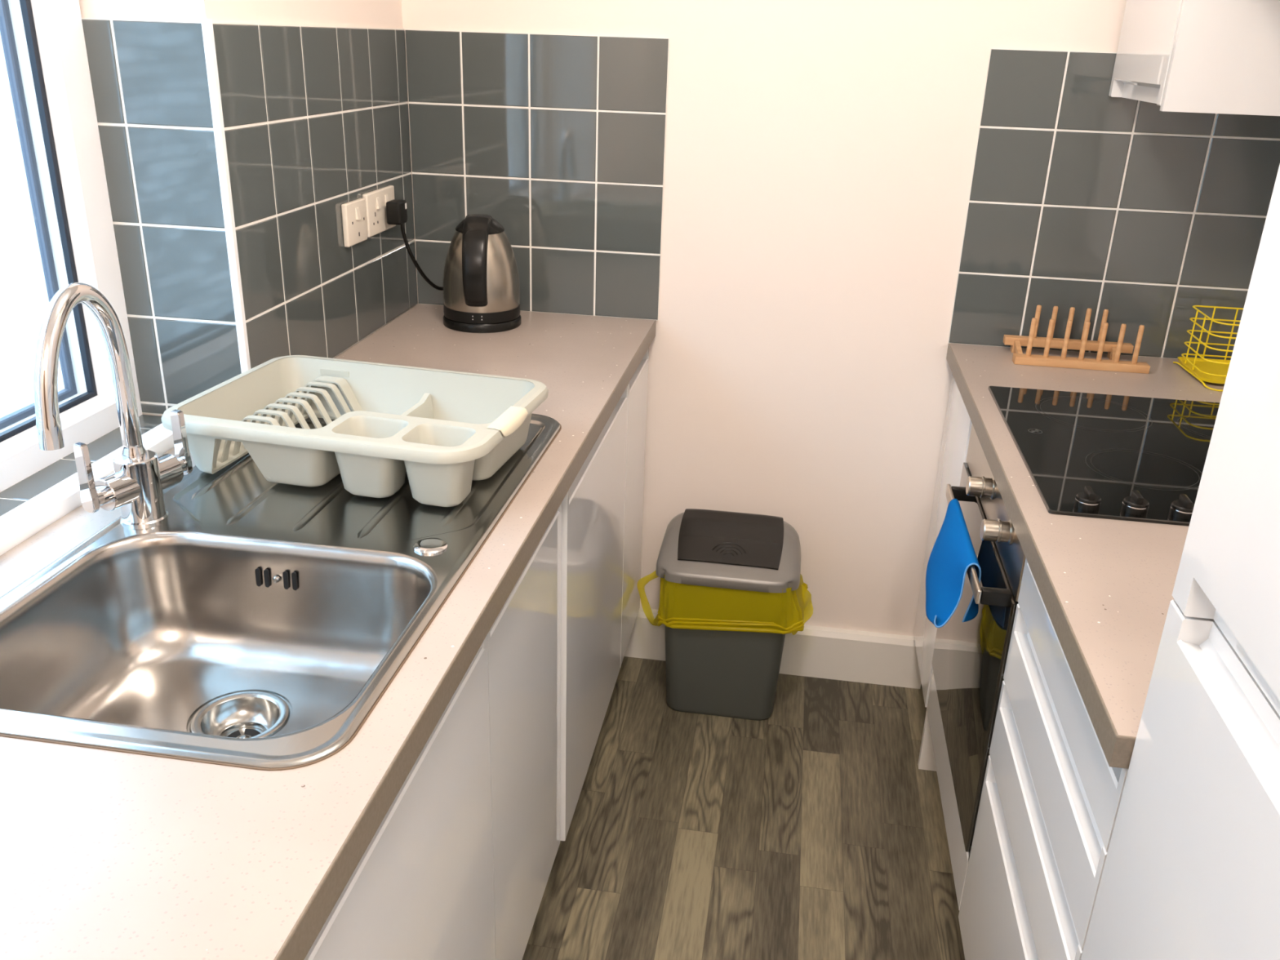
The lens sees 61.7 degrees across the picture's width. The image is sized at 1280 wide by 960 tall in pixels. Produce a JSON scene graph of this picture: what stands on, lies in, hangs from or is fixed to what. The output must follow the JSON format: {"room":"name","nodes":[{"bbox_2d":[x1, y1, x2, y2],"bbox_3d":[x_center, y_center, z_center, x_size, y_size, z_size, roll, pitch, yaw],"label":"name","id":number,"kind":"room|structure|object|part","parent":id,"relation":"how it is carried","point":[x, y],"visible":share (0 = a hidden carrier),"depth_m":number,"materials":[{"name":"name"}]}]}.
{"room":"kitchen","nodes":[
{"label":"kitchen","id":0,"kind":"room"},
{"bbox_2d":[0,0,415,416],"bbox_3d":[-1.007,0.016,0.715,0.353,2.400,3.907,5,23,7],"label":"wall","id":1,"kind":"structure","parent":0,"point":[387,14],"depth_m":1.75,"materials":[{"name":"beige paint"}]},
{"bbox_2d":[0,0,142,492],"bbox_3d":[-0.988,-0.403,1.043,0.080,1.195,1.325,5,23,7],"label":"window","id":2,"kind":"structure","parent":1,"relation":"in","point":[44,50],"depth_m":1.65,"materials":[{"name":"white plastic"}]},
{"bbox_2d":[0,414,161,516],"bbox_3d":[-0.905,0.140,1.249,0.128,0.007,1.323,5,23,7],"label":"sill","id":3,"kind":"structure","parent":1,"relation":"attached to","point":[15,495],"depth_m":1.61,"materials":[{"name":"white paint"}]},
{"bbox_2d":[0,422,174,555],"bbox_3d":[-0.820,0.134,1.233,0.044,0.062,1.325,5,23,7],"label":"trim","id":4,"kind":"structure","parent":1,"relation":"attached to","point":[19,524],"depth_m":1.42,"materials":[{"name":"white plastic"}]},
{"bbox_2d":[81,17,241,414],"bbox_3d":[-0.756,-0.400,1.732,0.203,0.632,0.007,5,23,7],"label":"tile backsplash","id":5,"kind":"structure","parent":1,"relation":"attached to","point":[148,77],"depth_m":1.71,"materials":[{"name":"grey tile"}]},
{"bbox_2d":[200,18,250,373],"bbox_3d":[-0.656,-0.393,1.718,0.012,0.636,0.014,5,23,7],"label":"trim","id":6,"kind":"structure","parent":1,"relation":"attached to","point":[206,24],"depth_m":1.69,"materials":[{"name":"white plastic"}]},
{"bbox_2d":[212,22,417,368],"bbox_3d":[-0.592,-0.553,2.091,0.007,0.612,0.822,5,23,7],"label":"tile backsplash","id":7,"kind":"structure","parent":1,"relation":"attached to","point":[316,118],"depth_m":1.98,"materials":[{"name":"grey tile"}]},
{"bbox_2d":[341,198,367,247],"bbox_3d":[-0.574,-0.520,2.164,0.016,0.084,0.098,5,23,7],"label":"wall socket","id":8,"kind":"object","parent":7,"relation":"attached to","point":[353,212],"visible":1,"depth_m":2.15,"materials":[{"name":"beige plastic"}]},
{"bbox_2d":[355,207,360,219],"bbox_3d":[-0.567,-0.536,2.159,0.005,0.023,0.014,5,23,7],"label":"rocker switch","id":9,"kind":"object","parent":8,"relation":"attached to","point":[357,210],"depth_m":2.16,"materials":[{"name":"beige plastic"}]},
{"bbox_2d":[362,185,395,237],"bbox_3d":[-0.553,-0.574,2.286,0.016,0.088,0.154,5,23,7],"label":"wall socket","id":10,"kind":"object","parent":7,"relation":"attached to","point":[375,201],"visible":0.9,"depth_m":2.26,"materials":[{"name":"beige plastic"}]},
{"bbox_2d":[376,196,381,208],"bbox_3d":[-0.550,-0.583,2.257,0.005,0.023,0.014,5,23,7],"label":"rocker switch","id":11,"kind":"object","parent":10,"relation":"attached to","point":[378,198],"depth_m":2.26,"materials":[{"name":"beige plastic"}]},
{"bbox_2d":[384,194,389,205],"bbox_3d":[-0.542,-0.601,2.302,0.005,0.023,0.014,5,23,7],"label":"rocker switch","id":12,"kind":"object","parent":10,"relation":"attached to","point":[386,196],"depth_m":2.30,"materials":[{"name":"beige plastic"}]},
{"bbox_2d":[522,656,964,959],"bbox_3d":[0.066,1.248,1.044,2.082,0.060,4.120,5,23,7],"label":"floor","id":13,"kind":"structure","parent":0,"point":[813,828],"depth_m":2.21,"materials":[{"name":"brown wood"}]},
{"bbox_2d":[304,635,495,959],"bbox_3d":[-0.524,0.645,1.240,0.559,0.868,0.602,5,23,7],"label":"base cabinet","id":14,"kind":"object","parent":13,"relation":"on","point":[422,887],"visible":0.21,"depth_m":1.19,"materials":[{"name":"white plastic"}]},
{"bbox_2d":[487,502,561,959],"bbox_3d":[-0.446,0.453,1.711,0.558,0.868,0.418,5,23,7],"label":"base cabinet","id":15,"kind":"object","parent":13,"relation":"on","point":[524,638],"visible":0.27,"depth_m":1.62,"materials":[{"name":"white laminate"}]},
{"bbox_2d":[560,384,628,840],"bbox_3d":[-0.363,0.262,2.178,0.566,0.870,0.594,5,23,7],"label":"base cabinet","id":16,"kind":"object","parent":13,"relation":"on","point":[593,508],"visible":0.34,"depth_m":2.04,"materials":[{"name":"white laminate"}]},
{"bbox_2d":[0,303,656,959],"bbox_3d":[-0.500,0.185,1.159,0.613,0.038,3.049,5,23,7],"label":"countertop","id":17,"kind":"structure","parent":16,"relation":"on","point":[105,855],"depth_m":0.92,"materials":[{"name":"beige stone"}]},
{"bbox_2d":[33,282,192,527],"bbox_3d":[-0.658,-0.086,1.319,0.059,0.323,0.230,9,23,15],"label":"mixer tap","id":18,"kind":"object","parent":17,"relation":"on","point":[140,478],"visible":1,"depth_m":1.33,"materials":[{"name":"silver metal"}]},
{"bbox_3d":[-0.682,-0.002,1.321,0.023,0.091,0.009,12,25,24],"label":"lever","id":19,"kind":"part","parent":18,"relation":"part of","materials":[{"name":"silver metal"}]},
{"bbox_3d":[-0.660,-0.115,1.274,0.029,0.236,0.172,5,23,7],"label":"spout","id":20,"kind":"part","parent":18,"relation":"part of","materials":[{"name":"silver metal"}]},
{"bbox_2d":[112,449,168,527],"bbox_3d":[-0.651,0.010,1.396,0.058,0.088,0.058,5,23,7],"label":"tap","id":21,"kind":"object","parent":18,"relation":"attached to","point":[144,475],"depth_m":1.38,"materials":[{"name":"silver metal"}]},
{"bbox_3d":[-0.618,-0.050,1.442,0.023,0.091,0.009,12,25,24],"label":"lever","id":22,"kind":"part","parent":18,"relation":"part of","materials":[{"name":"silver metal"}]},
{"bbox_2d":[0,413,561,770],"bbox_3d":[-0.444,0.143,1.460,0.490,0.204,0.988,5,23,7],"label":"sink","id":23,"kind":"object","parent":17,"relation":"in","point":[260,624],"visible":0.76,"depth_m":1.36,"materials":[{"name":"silver metal"}]},
{"bbox_3d":[-0.481,0.228,1.212,0.448,0.163,0.398,5,23,7],"label":"bowl","id":24,"kind":"part","parent":23,"relation":"part of","materials":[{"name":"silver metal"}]},
{"bbox_2d":[224,727,263,737],"bbox_3d":[-0.481,0.315,1.298,0.055,0.008,0.055,5,23,7],"label":"basket","id":25,"kind":"object","parent":23,"relation":"on","point":[236,732],"depth_m":1.31,"materials":[{"name":"silver metal"}]},
{"bbox_2d":[160,355,548,506],"bbox_3d":[-0.409,-0.079,1.611,0.487,0.095,0.356,7,23,12],"label":"dish rack","id":26,"kind":"object","parent":23,"relation":"on","point":[447,430],"visible":0.98,"depth_m":1.54,"materials":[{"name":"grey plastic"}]},
{"bbox_3d":[-0.266,0.083,1.359,0.043,0.006,0.043,5,23,7],"label":"pop knob","id":27,"kind":"part","parent":23,"relation":"part of","materials":[{"name":"silver metal"}]},
{"bbox_2d":[386,199,521,333],"bbox_3d":[-0.394,-0.482,2.379,0.256,0.270,0.217,11,24,20],"label":"kettle","id":28,"kind":"object","parent":17,"relation":"on","point":[481,288],"visible":1,"depth_m":2.32,"materials":[{"name":"silver plastic"}]},
{"bbox_3d":[-0.350,-0.468,2.306,0.058,0.186,0.112,1,22,-2],"label":"handle","id":29,"kind":"part","parent":28,"relation":"part of","materials":[{"name":"black plastic"}]},
{"bbox_3d":[-0.349,-0.562,2.340,0.107,0.034,0.107,5,23,7],"label":"lid","id":30,"kind":"part","parent":28,"relation":"part of","materials":[{"name":"black plastic"}]},
{"bbox_2d":[620,347,648,666],"bbox_3d":[-0.294,0.095,2.589,0.566,0.870,0.296,5,23,7],"label":"base cabinet","id":31,"kind":"object","parent":13,"relation":"on","point":[637,384],"visible":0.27,"depth_m":2.51,"materials":[{"name":"white laminate"}]},
{"bbox_2d":[655,508,800,720],"bbox_3d":[0.209,0.319,2.606,0.336,0.474,0.243,5,23,7],"label":"bin","id":32,"kind":"object","parent":13,"relation":"on","point":[716,673],"visible":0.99,"depth_m":2.52,"materials":[{"name":"grey plastic"}]},
{"bbox_2d":[637,569,813,635],"bbox_3d":[0.201,0.289,2.595,0.437,0.210,0.251,5,23,7],"label":"liner","id":33,"kind":"object","parent":32,"relation":"in","point":[682,606],"visible":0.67,"depth_m":2.47,"materials":[{"name":"yellow plastic"}]},
{"bbox_3d":[0.215,0.154,2.538,0.336,0.107,0.243,5,23,7],"label":"lid","id":34,"kind":"part","parent":32,"relation":"part of","materials":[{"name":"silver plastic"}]},
{"bbox_2d":[917,423,972,910],"bbox_3d":[0.890,0.394,1.971,0.587,0.864,0.621,5,23,7],"label":"base cabinet","id":35,"kind":"object","parent":13,"relation":"on","point":[933,755],"visible":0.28,"depth_m":2.08,"materials":[{"name":"white laminate"}]},
{"bbox_2d":[913,373,972,706],"bbox_3d":[0.966,0.144,2.382,0.587,0.716,0.329,5,23,7],"label":"base cabinet side","id":36,"kind":"object","parent":35,"relation":"attached to","point":[957,423],"visible":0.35,"depth_m":2.42,"materials":[{"name":"white laminate"}]},
{"bbox_3d":[0.607,0.560,2.074,0.030,0.140,0.600,5,23,7],"label":"drawer","id":37,"kind":"part","parent":35,"relation":"part of","materials":[{"name":"white paint"}]},
{"bbox_2d":[931,424,1026,852],"bbox_3d":[0.840,0.263,1.914,0.593,0.580,0.594,5,23,7],"label":"oven","id":38,"kind":"object","parent":35,"relation":"in","point":[969,659],"visible":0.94,"depth_m":1.82,"materials":[{"name":"black"}]},
{"bbox_2d":[925,498,981,627],"bbox_3d":[0.537,0.159,1.845,0.085,0.171,0.290,5,23,7],"label":"cloth","id":39,"kind":"object","parent":38,"relation":"hanging from","point":[953,552],"visible":0.83,"depth_m":1.77,"materials":[{"name":"blue fabric"}]},
{"bbox_3d":[0.586,0.012,1.843,0.045,0.040,0.040,5,23,7],"label":"knob","id":40,"kind":"part","parent":38,"relation":"part of","materials":[{"name":"silver metal"}]},
{"bbox_3d":[0.621,0.024,1.853,0.025,0.106,0.594,5,23,7],"label":"control panel","id":41,"kind":"part","parent":38,"relation":"part of","materials":[{"name":"silver metal"}]},
{"bbox_3d":[0.558,0.080,1.676,0.045,0.040,0.040,5,23,7],"label":"knob","id":42,"kind":"part","parent":38,"relation":"part of","materials":[{"name":"silver metal"}]},
{"bbox_2d":[958,558,1128,959],"bbox_3d":[0.800,0.611,1.435,0.587,0.866,0.540,5,23,7],"label":"drawer unit","id":43,"kind":"object","parent":13,"relation":"on","point":[1051,797],"visible":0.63,"depth_m":1.40,"materials":[{"name":"white laminate"}]},
{"bbox_3d":[0.521,0.693,1.515,0.030,0.336,0.539,5,23,7],"label":"drawer","id":44,"kind":"part","parent":43,"relation":"part of","materials":[{"name":"white paint"}]},
{"bbox_3d":[0.528,0.472,1.424,0.030,0.137,0.539,5,23,7],"label":"drawer","id":45,"kind":"part","parent":43,"relation":"part of","materials":[{"name":"white paint"}]},
{"bbox_3d":[0.533,0.346,1.372,0.030,0.132,0.539,5,23,7],"label":"drawer","id":46,"kind":"part","parent":43,"relation":"part of","materials":[{"name":"white laminate"}]},
{"bbox_3d":[0.537,0.236,1.326,0.030,0.103,0.539,5,23,7],"label":"drawer","id":47,"kind":"part","parent":43,"relation":"part of","materials":[{"name":"white laminate"}]},
{"bbox_2d":[946,342,1224,768],"bbox_3d":[0.884,0.014,1.702,0.613,0.036,1.502,5,23,7],"label":"countertop","id":48,"kind":"structure","parent":43,"relation":"on","point":[1105,587],"depth_m":1.43,"materials":[{"name":"beige stone"}]},
{"bbox_2d":[1003,305,1150,373],"bbox_3d":[0.935,-0.305,2.290,0.280,0.106,0.121,5,23,7],"label":"plate rack","id":49,"kind":"object","parent":48,"relation":"on","point":[1114,349],"visible":1,"depth_m":2.26,"materials":[{"name":"brown wood"}]},
{"bbox_3d":[0.935,-0.298,2.345,0.268,0.017,0.026,5,23,7],"label":"rail","id":50,"kind":"part","parent":49,"relation":"part of","materials":[{"name":"brown wood"}]},
{"bbox_3d":[0.930,-0.246,2.265,0.272,0.017,0.030,5,23,7],"label":"rail","id":51,"kind":"part","parent":49,"relation":"part of","materials":[{"name":"brown wood"}]},
{"bbox_2d":[988,386,1219,526],"bbox_3d":[0.889,-0.058,1.787,0.510,0.031,0.616,5,23,7],"label":"cooktop","id":52,"kind":"object","parent":48,"relation":"in","point":[1097,455],"visible":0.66,"depth_m":1.79,"materials":[{"name":"black glass"}]},
{"bbox_3d":[0.651,0.034,1.560,0.035,0.008,0.035,5,23,7],"label":"knob","id":53,"kind":"part","parent":52,"relation":"part of","materials":[{"name":"black plastic"}]},
{"bbox_3d":[0.716,0.040,1.551,0.035,0.008,0.035,5,23,7],"label":"knob","id":54,"kind":"part","parent":52,"relation":"part of","materials":[{"name":"black plastic"}]},
{"bbox_3d":[0.781,0.046,1.543,0.035,0.008,0.035,5,23,7],"label":"knob","id":55,"kind":"part","parent":52,"relation":"part of","materials":[{"name":"black plastic"}]},
{"bbox_2d":[1173,305,1243,391],"bbox_3d":[1.208,-0.270,2.199,0.141,0.129,0.204,5,23,7],"label":"wire basket","id":56,"kind":"object","parent":48,"relation":"on","point":[1207,370],"visible":0.65,"depth_m":2.26,"materials":[{"name":"yellow metal"}]},
{"bbox_2d":[1177,356,1230,383],"bbox_3d":[1.213,-0.226,2.234,0.134,0.008,0.172,5,23,7],"label":"drip tray","id":57,"kind":"object","parent":56,"relation":"on","point":[1203,370],"depth_m":2.25,"materials":[{"name":"yellow metal"}]},
{"bbox_2d":[1080,164,1279,959],"bbox_3d":[0.720,0.245,0.566,0.592,2.200,0.795,5,23,7],"label":"refrigerator","id":58,"kind":"object","parent":13,"relation":"on","point":[1191,871],"visible":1,"depth_m":0.87,"materials":[{"name":"white plastic"}]},
{"bbox_3d":[0.427,0.678,0.792,0.030,0.908,0.794,5,23,7],"label":"door","id":59,"kind":"part","parent":58,"relation":"part of","materials":[{"name":"white paint"}]},
{"bbox_3d":[0.459,-0.267,0.402,0.030,1.134,0.794,5,23,7],"label":"door","id":60,"kind":"part","parent":58,"relation":"part of","materials":[{"name":"white paint"}]},
{"bbox_2d":[401,0,1126,684],"bbox_3d":[0.265,-0.648,2.427,2.382,2.400,0.113,5,23,7],"label":"wall","id":61,"kind":"structure","parent":0,"point":[820,155],"depth_m":2.40,"materials":[{"name":"beige paint"}]},
{"bbox_2d":[404,28,669,320],"bbox_3d":[-0.236,-0.682,2.432,0.584,0.612,0.007,5,23,7],"label":"tile backsplash","id":62,"kind":"structure","parent":61,"relation":"attached to","point":[559,140],"depth_m":2.41,"materials":[{"name":"grey tile"}]},
{"bbox_2d":[624,607,920,688],"bbox_3d":[0.341,0.433,2.780,0.770,0.138,0.024,5,23,7],"label":"baseboard","id":63,"kind":"structure","parent":61,"relation":"attached to","point":[815,651],"depth_m":2.75,"materials":[{"name":"white"}]},
{"bbox_2d":[947,48,1279,359],"bbox_3d":[1.010,-0.569,2.268,0.613,0.620,0.007,5,23,7],"label":"tile backsplash","id":64,"kind":"structure","parent":61,"relation":"attached to","point":[1082,197],"depth_m":2.27,"materials":[{"name":"grey tile"}]},
{"bbox_3d":[1.073,0.201,0.441,0.120,2.400,3.907,5,23,7],"label":"wall","id":65,"kind":"structure","parent":0,"visible":0},
{"bbox_2d":[1108,0,1279,115],"bbox_3d":[1.118,-1.020,1.853,0.368,0.720,0.379,5,23,7],"label":"upper cabinet","id":66,"kind":"object","parent":65,"relation":"attached to","point":[1205,56],"visible":1,"depth_m":1.81,"materials":[{"name":"white paint"}]},
{"bbox_3d":[0.949,-1.042,1.883,0.022,0.710,0.358,5,23,7],"label":"door","id":67,"kind":"part","parent":66,"relation":"part of","materials":[{"name":"white paint"}]},
{"label":"outside","id":68,"kind":"structure","parent":0,"visible":0},
{"bbox_2d":[0,305,60,417],"bbox_3d":[-4.104,1.373,1.184,5.630,0.060,13.000,5,23,7],"label":"window pane","id":69,"kind":"structure","parent":68,"point":[20,326],"depth_m":6.24,"materials":[{"name":"grey"}]},
{"bbox_2d":[0,405,2,417],"bbox_3d":[-3.600,0.267,0.157,0.200,2.800,9.100,5,23,7],"label":"wall","id":70,"kind":"structure","parent":69,"relation":"on","point":[1,413],"depth_m":4.76,"materials":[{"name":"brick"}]}
]}

